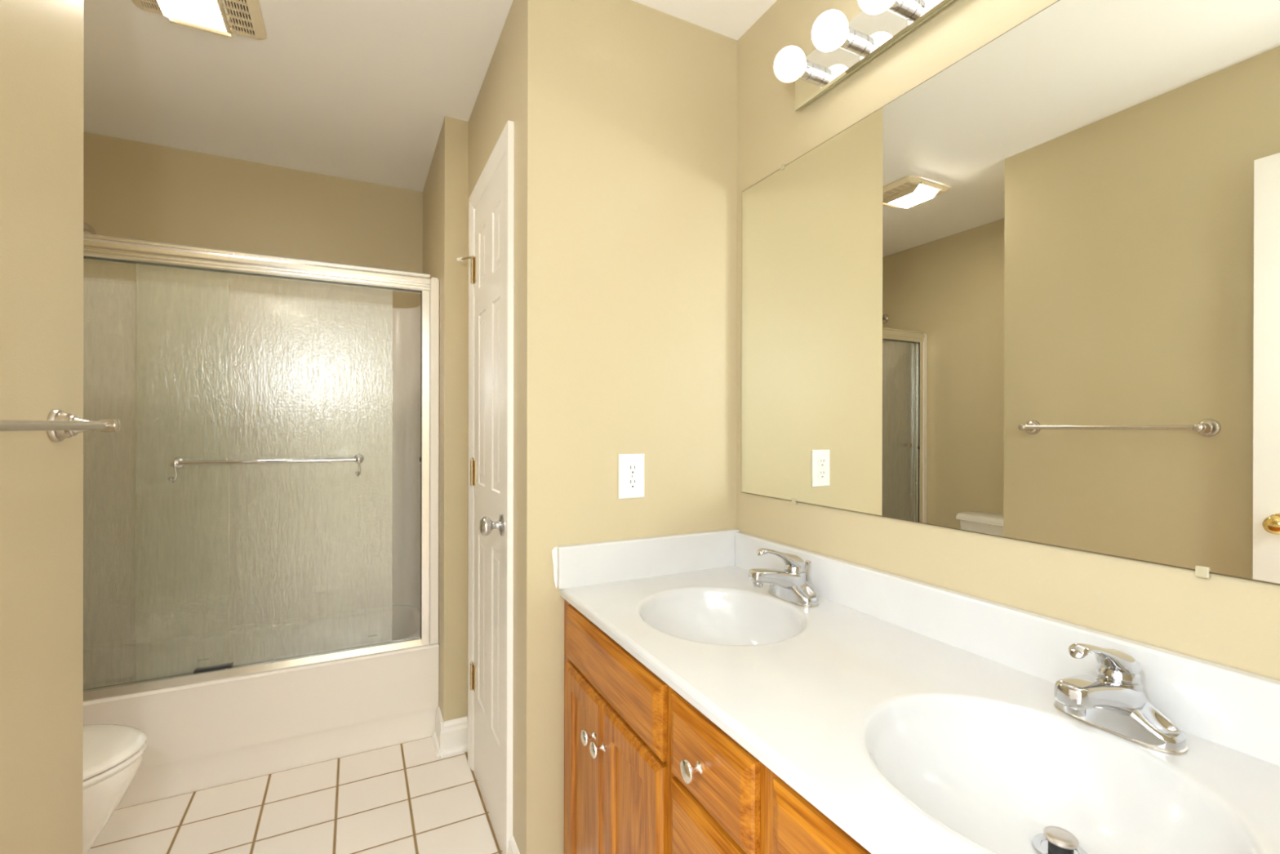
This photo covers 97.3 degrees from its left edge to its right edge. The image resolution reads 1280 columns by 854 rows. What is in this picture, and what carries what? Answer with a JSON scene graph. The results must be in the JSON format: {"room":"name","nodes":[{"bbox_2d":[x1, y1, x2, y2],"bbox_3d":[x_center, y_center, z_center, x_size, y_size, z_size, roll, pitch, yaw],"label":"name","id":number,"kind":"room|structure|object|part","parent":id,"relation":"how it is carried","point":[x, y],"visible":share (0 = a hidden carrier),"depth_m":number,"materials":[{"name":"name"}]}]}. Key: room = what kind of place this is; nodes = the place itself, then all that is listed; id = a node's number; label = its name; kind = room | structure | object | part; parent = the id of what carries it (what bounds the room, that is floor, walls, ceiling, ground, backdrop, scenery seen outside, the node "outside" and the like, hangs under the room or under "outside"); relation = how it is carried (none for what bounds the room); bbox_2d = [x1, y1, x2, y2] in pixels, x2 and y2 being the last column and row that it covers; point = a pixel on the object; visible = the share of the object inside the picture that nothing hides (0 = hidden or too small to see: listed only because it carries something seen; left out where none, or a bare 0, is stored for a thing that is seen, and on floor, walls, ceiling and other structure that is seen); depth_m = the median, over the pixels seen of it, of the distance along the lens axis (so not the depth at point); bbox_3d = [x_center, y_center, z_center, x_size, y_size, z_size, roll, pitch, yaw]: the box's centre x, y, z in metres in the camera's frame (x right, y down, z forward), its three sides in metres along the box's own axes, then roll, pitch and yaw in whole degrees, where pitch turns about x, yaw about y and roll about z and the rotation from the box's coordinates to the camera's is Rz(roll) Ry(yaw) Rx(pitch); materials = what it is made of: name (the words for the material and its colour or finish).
{"room":"bathroom","nodes":[
{"label":"bathroom","id":0,"kind":"room"},
{"bbox_2d":[0,0,84,853],"bbox_3d":[-1.083,0.032,0.157,0.825,2.440,1.738,0,0,-27],"label":"wall","id":1,"kind":"structure","parent":0,"point":[42,41],"depth_m":0.96,"materials":[{"name":"beige paint"}]},
{"bbox_2d":[0,408,120,442],"bbox_3d":[-0.887,-0.002,0.786,0.090,0.061,0.610,0,0,-27],"label":"towel bar","id":2,"kind":"object","parent":1,"relation":"attached to","point":[60,425],"visible":1,"depth_m":0.96,"materials":[{"name":"silver metal"}]},
{"bbox_3d":[-1.023,-0.003,1.025,0.063,0.061,0.061,0,0,-27],"label":"wall post","id":3,"kind":"part","parent":2,"relation":"part of","materials":[{"name":"silver metal"}]},
{"bbox_2d":[83,132,422,308],"bbox_3d":[-1.846,0.028,2.540,1.611,2.440,0.100,0,0,-27],"label":"wall","id":4,"kind":"structure","parent":0,"point":[132,189],"depth_m":2.52,"materials":[{"name":"beige paint"}]},
{"bbox_2d":[391,277,439,644],"bbox_3d":[-1.632,0.135,2.227,1.509,1.480,0.646,0,0,-27],"label":"shower surround","id":5,"kind":"object","parent":4,"relation":"attached to","point":[406,322],"visible":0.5,"depth_m":2.76,"materials":[{"name":"white plastic"}]},
{"bbox_2d":[83,233,430,701],"bbox_3d":[-1.489,0.129,1.944,1.439,1.494,0.116,0,0,-27],"label":"sliding shower door","id":6,"kind":"structure","parent":5,"relation":"attached to","point":[237,514],"depth_m":1.99,"materials":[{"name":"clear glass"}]},
{"bbox_3d":[-1.793,0.131,1.839,0.739,1.455,0.005,0,0,-27],"label":"glass panel","id":7,"kind":"part","parent":6,"relation":"part of","materials":[{"name":"grey"}]},
{"bbox_3d":[-1.329,0.132,2.051,0.783,1.455,0.005,0,0,-27],"label":"glass panel","id":8,"kind":"part","parent":6,"relation":"part of","materials":[{"name":"grey"}]},
{"bbox_3d":[-1.649,0.143,2.260,1.507,1.465,0.572,0,0,-27],"label":"wall panel","id":9,"kind":"part","parent":5,"relation":"part of","materials":[{"name":"white plastic"}]},
{"bbox_2d":[87,736,502,853],"bbox_3d":[-0.758,1.301,1.317,2.454,0.100,3.269,0,0,-27],"label":"floor","id":10,"kind":"structure","parent":0,"point":[402,797],"depth_m":1.83,"materials":[{"name":"white tile"}]},
{"bbox_2d":[82,724,146,853],"bbox_3d":[-1.591,0.868,1.273,0.715,0.761,0.440,0,0,-27],"label":"toilet","id":11,"kind":"object","parent":10,"relation":"on","point":[113,753],"visible":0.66,"depth_m":1.40,"materials":[{"name":"white ceramic"}]},
{"bbox_3d":[-1.497,0.818,1.361,0.466,0.020,0.366,0,0,-27],"label":"lid","id":12,"kind":"part","parent":11,"relation":"part of","materials":[{"name":"white plastic"}]},
{"bbox_3d":[-1.497,0.839,1.361,0.468,0.016,0.368,0,0,-27],"label":"seat","id":13,"kind":"part","parent":11,"relation":"part of","materials":[{"name":"white plastic"}]},
{"bbox_2d":[83,604,439,809],"bbox_3d":[-1.634,1.062,2.227,1.509,0.372,0.651,0,0,-27],"label":"bathtub","id":14,"kind":"object","parent":10,"relation":"on","point":[208,734],"visible":0.48,"depth_m":2.03,"materials":[{"name":"white ceramic"}]},
{"bbox_2d":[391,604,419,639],"bbox_3d":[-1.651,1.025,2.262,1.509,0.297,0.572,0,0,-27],"label":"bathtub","id":15,"kind":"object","parent":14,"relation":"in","point":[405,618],"depth_m":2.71,"materials":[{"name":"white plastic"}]},
{"bbox_2d":[564,599,995,853],"bbox_3d":[0.368,0.850,0.913,0.602,0.807,1.527,0,0,-27],"label":"vanity cabinet","id":16,"kind":"object","parent":10,"relation":"on","point":[646,771],"visible":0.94,"depth_m":1.00,"materials":[{"name":"brown wood"}]},
{"bbox_3d":[-0.130,0.864,1.321,0.003,0.418,0.118,0,0,-27],"label":"door panel","id":17,"kind":"part","parent":16,"relation":"part of","materials":[{"name":"brown wood"}]},
{"bbox_3d":[-0.130,0.864,1.321,0.018,0.540,0.240,0,0,-27],"label":"door","id":18,"kind":"part","parent":16,"relation":"part of","materials":[{"name":"brown wood"}]},
{"bbox_3d":[-0.112,0.676,1.231,0.031,0.034,0.034,0,0,-27],"label":"knob","id":19,"kind":"part","parent":16,"relation":"part of","materials":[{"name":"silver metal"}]},
{"bbox_3d":[-0.089,0.677,1.185,0.031,0.034,0.034,0,0,-27],"label":"knob","id":20,"kind":"part","parent":16,"relation":"part of","materials":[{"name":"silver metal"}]},
{"bbox_3d":[-0.072,0.519,1.206,0.018,0.134,0.496,0,0,-27],"label":"false drawer","id":21,"kind":"part","parent":16,"relation":"part of","materials":[{"name":"brown wood"}]},
{"bbox_3d":[-0.017,0.865,1.098,0.003,0.418,0.134,0,0,-27],"label":"door panel","id":22,"kind":"part","parent":16,"relation":"part of","materials":[{"name":"brown wood"}]},
{"bbox_3d":[-0.017,0.865,1.098,0.018,0.540,0.256,0,0,-27],"label":"door","id":23,"kind":"part","parent":16,"relation":"part of","materials":[{"name":"brown wood"}]},
{"bbox_3d":[0.152,0.800,0.804,0.018,0.708,1.527,0,0,-27],"label":"frame","id":24,"kind":"part","parent":16,"relation":"part of","materials":[{"name":"brown wood"}]},
{"bbox_3d":[0.079,0.519,0.854,0.031,0.034,0.034,0,0,-27],"label":"knob","id":25,"kind":"part","parent":16,"relation":"part of","materials":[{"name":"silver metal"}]},
{"bbox_3d":[0.104,0.726,0.858,0.018,0.262,0.223,0,0,-27],"label":"drawer","id":26,"kind":"part","parent":16,"relation":"part of","materials":[{"name":"brown wood"}]},
{"bbox_3d":[0.104,0.519,0.858,0.018,0.134,0.223,0,0,-27],"label":"drawer","id":27,"kind":"part","parent":16,"relation":"part of","materials":[{"name":"brown wood"}]},
{"bbox_3d":[0.285,0.520,0.501,0.018,0.134,0.503,0,0,-27],"label":"false drawer","id":28,"kind":"part","parent":16,"relation":"part of","materials":[{"name":"brown wood"}]},
{"bbox_2d":[551,528,1279,853],"bbox_3d":[0.377,0.431,0.917,0.588,0.236,1.527,0,0,-27],"label":"countertop","id":29,"kind":"structure","parent":16,"relation":"on","point":[919,668],"depth_m":0.85,"materials":[{"name":"stone"}]},
{"bbox_2d":[634,586,811,646],"bbox_3d":[0.181,0.484,1.280,0.384,0.128,0.414,0,0,-27],"label":"sink basin","id":30,"kind":"object","parent":29,"relation":"in","point":[675,615],"depth_m":1.40,"materials":[{"name":"ceramic"}]},
{"bbox_2d":[747,547,818,607],"bbox_3d":[0.342,0.354,1.382,0.169,0.131,0.141,0,0,0],"label":"faucet","id":31,"kind":"object","parent":29,"relation":"on","point":[790,584],"visible":1,"depth_m":1.34,"materials":[{"name":"silver metal"}]},
{"bbox_3d":[0.326,0.371,1.357,0.143,0.068,0.064,0,0,-27],"label":"spout","id":32,"kind":"part","parent":31,"relation":"part of","materials":[{"name":"silver metal"}]},
{"bbox_3d":[0.341,0.319,1.365,0.142,0.060,0.046,0,0,-27],"label":"lever handle","id":33,"kind":"part","parent":31,"relation":"part of","materials":[{"name":"silver metal"}]},
{"bbox_3d":[0.419,0.377,1.405,0.015,0.086,0.014,0,0,-27],"label":"lift rod","id":34,"kind":"part","parent":31,"relation":"part of","materials":[{"name":"silver metal"}]},
{"bbox_2d":[1031,825,1087,853],"bbox_3d":[0.542,0.539,0.726,0.061,0.029,0.061,0,0,-27],"label":"sink drain","id":35,"kind":"object","parent":29,"relation":"in","point":[1054,839],"visible":1,"depth_m":0.72,"materials":[{"name":"silver metal"}]},
{"bbox_3d":[0.542,0.542,0.726,0.027,0.019,0.027,0,0,-27],"label":"stopper stem","id":36,"kind":"part","parent":35,"relation":"part of","materials":[{"name":"black rubber"}]},
{"bbox_2d":[854,691,1278,853],"bbox_3d":[0.478,0.485,0.693,0.384,0.128,0.414,0,0,-27],"label":"sink basin","id":37,"kind":"object","parent":29,"relation":"in","point":[984,773],"depth_m":0.77,"materials":[{"name":"ceramic"}]},
{"bbox_2d":[1053,643,1188,754],"bbox_3d":[0.638,0.355,0.795,0.168,0.131,0.141,0,0,0],"label":"faucet","id":38,"kind":"object","parent":29,"relation":"on","point":[1113,700],"visible":1,"depth_m":0.75,"materials":[{"name":"silver metal"}]},
{"bbox_3d":[0.623,0.372,0.770,0.143,0.068,0.064,0,0,-27],"label":"spout","id":39,"kind":"part","parent":38,"relation":"part of","materials":[{"name":"silver metal"}]},
{"bbox_3d":[0.638,0.320,0.777,0.142,0.060,0.046,0,0,-27],"label":"lever handle","id":40,"kind":"part","parent":38,"relation":"part of","materials":[{"name":"silver metal"}]},
{"bbox_2d":[83,0,777,191],"bbox_3d":[-0.726,-1.239,1.260,2.454,0.100,3.389,0,0,-27],"label":"ceiling","id":41,"kind":"structure","parent":0,"point":[364,91],"depth_m":1.92,"materials":[{"name":"white paint"}]},
{"bbox_2d":[131,0,266,39],"bbox_3d":[-1.222,-1.164,1.537,0.314,0.050,0.270,0,0,-27],"label":"ceiling fan light","id":42,"kind":"object","parent":41,"relation":"attached to","point":[224,18],"visible":1,"depth_m":1.58,"materials":[{"name":"beige plastic"}]},
{"bbox_2d":[138,0,161,14],"bbox_3d":[-1.315,-1.172,1.490,0.056,0.006,0.233,0,0,-27],"label":"grille","id":43,"kind":"object","parent":42,"relation":"attached to","point":[151,6],"depth_m":1.57,"materials":[{"name":"beige plastic"}]},
{"bbox_2d":[221,0,257,39],"bbox_3d":[-1.133,-1.172,1.582,0.066,0.006,0.233,0,0,-27],"label":"grille","id":44,"kind":"object","parent":42,"relation":"attached to","point":[240,15],"depth_m":1.61,"materials":[{"name":"beige plastic"}]},
{"bbox_2d":[422,115,468,720],"bbox_3d":[-0.574,0.030,2.742,0.842,2.440,0.886,0,0,-27],"label":"wall","id":45,"kind":"structure","parent":0,"point":[445,192],"depth_m":2.18,"materials":[{"name":"beige paint"}]},
{"bbox_2d":[431,706,467,757],"bbox_3d":[-0.750,1.189,2.220,0.114,0.122,0.162,0,0,-27],"label":"baseboard","id":46,"kind":"structure","parent":45,"relation":"attached to","point":[450,737],"depth_m":2.17,"materials":[{"name":"white paint"}]},
{"bbox_2d":[466,0,737,853],"bbox_3d":[-0.143,0.032,1.987,0.755,2.440,0.851,0,0,-27],"label":"wall","id":47,"kind":"structure","parent":0,"point":[624,113],"depth_m":1.55,"materials":[{"name":"beige paint"}]},
{"bbox_2d":[457,120,514,853],"bbox_3d":[-0.521,0.203,1.819,0.073,2.097,0.614,0,0,-27],"label":"door","id":48,"kind":"structure","parent":47,"relation":"in","point":[491,200],"depth_m":1.77,"materials":[{"name":"white paint"}]},
{"bbox_3d":[-0.433,0.286,1.636,0.066,0.066,0.066,0,0,-27],"label":"knob","id":49,"kind":"part","parent":48,"relation":"part of","materials":[{"name":"silver metal"}]},
{"bbox_2d":[507,835,519,853],"bbox_3d":[-0.285,1.191,1.502,0.122,0.122,0.163,0,0,-27],"label":"baseboard","id":50,"kind":"structure","parent":47,"relation":"attached to","point":[513,847],"depth_m":1.53,"materials":[{"name":"white paint"}]},
{"bbox_2d":[618,453,644,498],"bbox_3d":[-0.022,0.137,1.566,0.080,0.123,0.009,0,0,-27],"label":"electrical outlet","id":51,"kind":"object","parent":47,"relation":"attached to","point":[631,466],"visible":1,"depth_m":1.56,"materials":[{"name":"white plastic"}]},
{"bbox_2d":[626,477,638,488],"bbox_3d":[-0.021,0.156,1.564,0.036,0.029,0.003,0,0,-27],"label":"receptacle","id":52,"kind":"object","parent":51,"relation":"attached to","point":[631,482],"depth_m":1.56,"materials":[{"name":"white plastic"}]},
{"bbox_2d":[626,463,638,474],"bbox_3d":[-0.021,0.117,1.564,0.036,0.029,0.003,0,0,-27],"label":"receptacle","id":53,"kind":"object","parent":51,"relation":"attached to","point":[632,468],"depth_m":1.56,"materials":[{"name":"white plastic"}]},
{"bbox_2d":[736,0,1279,851],"bbox_3d":[0.714,0.035,1.017,0.100,2.440,1.652,0,0,-27],"label":"wall","id":54,"kind":"structure","parent":0,"point":[1233,622],"depth_m":1.13,"materials":[{"name":"beige paint"}]},
{"bbox_2d":[773,0,955,111],"bbox_3d":[0.598,-0.879,0.978,0.144,0.117,1.044,0,0,-27],"label":"vanity light bar","id":55,"kind":"object","parent":54,"relation":"attached to","point":[843,47],"visible":1,"depth_m":1.26,"materials":[{"name":"glowing white glass"},{"name":"mirror"},{"name":"polished chrome"}]},
{"bbox_3d":[0.362,-0.880,1.366,0.074,0.077,0.077,0,0,-27],"label":"globe bulb","id":56,"kind":"part","parent":55,"relation":"part of","materials":[{"name":"white glass"}]},
{"bbox_2d":[798,59,819,83],"bbox_3d":[0.413,-0.880,1.392,0.041,0.041,0.041,0,0,-27],"label":"socket","id":57,"kind":"object","parent":55,"relation":"attached to","point":[811,73],"depth_m":1.38,"materials":[{"name":"silver metal"}]},
{"bbox_3d":[0.420,-0.879,1.251,0.074,0.077,0.077,0,0,-27],"label":"globe bulb","id":58,"kind":"part","parent":55,"relation":"part of","materials":[{"name":"white glass"}]},
{"bbox_2d":[839,26,861,52],"bbox_3d":[0.471,-0.879,1.277,0.041,0.041,0.041,0,0,-27],"label":"socket","id":59,"kind":"object","parent":55,"relation":"attached to","point":[851,42],"depth_m":1.27,"materials":[{"name":"silver metal"}]},
{"bbox_3d":[0.478,-0.879,1.135,0.074,0.077,0.077,0,0,-27],"label":"globe bulb","id":60,"kind":"part","parent":55,"relation":"part of","materials":[{"name":"white glass"}]},
{"bbox_2d":[886,0,911,15],"bbox_3d":[0.530,-0.879,1.161,0.041,0.041,0.041,0,0,-27],"label":"socket","id":61,"kind":"object","parent":55,"relation":"attached to","point":[898,7],"depth_m":1.16,"materials":[{"name":"silver metal"}]},
{"bbox_2d":[735,531,1279,766],"bbox_3d":[0.635,0.371,1.036,0.019,0.102,1.506,0,0,-27],"label":"backsplash","id":62,"kind":"structure","parent":54,"relation":"attached to","point":[1237,709],"depth_m":0.94,"materials":[{"name":"stone"}]},
{"bbox_2d":[741,0,1279,585],"bbox_3d":[0.632,-0.255,1.058,0.009,0.921,1.440,0,0,-27],"label":"wall mirror","id":63,"kind":"object","parent":54,"relation":"attached to","point":[1032,293],"visible":1,"depth_m":0.94,"materials":[{"name":"silver mirror"}]},
{"bbox_3d":[-2.148,0.028,1.462,0.100,2.440,1.552,0,0,-27],"label":"wall","id":64,"kind":"structure","parent":0,"visible":0},
{"bbox_2d":[83,222,96,235],"bbox_3d":[-2.147,-0.741,1.972,0.359,0.114,0.122,0,0,-27],"label":"shower head","id":65,"kind":"object","parent":64,"relation":"attached to","point":[87,228],"visible":0.12,"depth_m":2.02,"materials":[{"name":"silver metal"}]}
]}

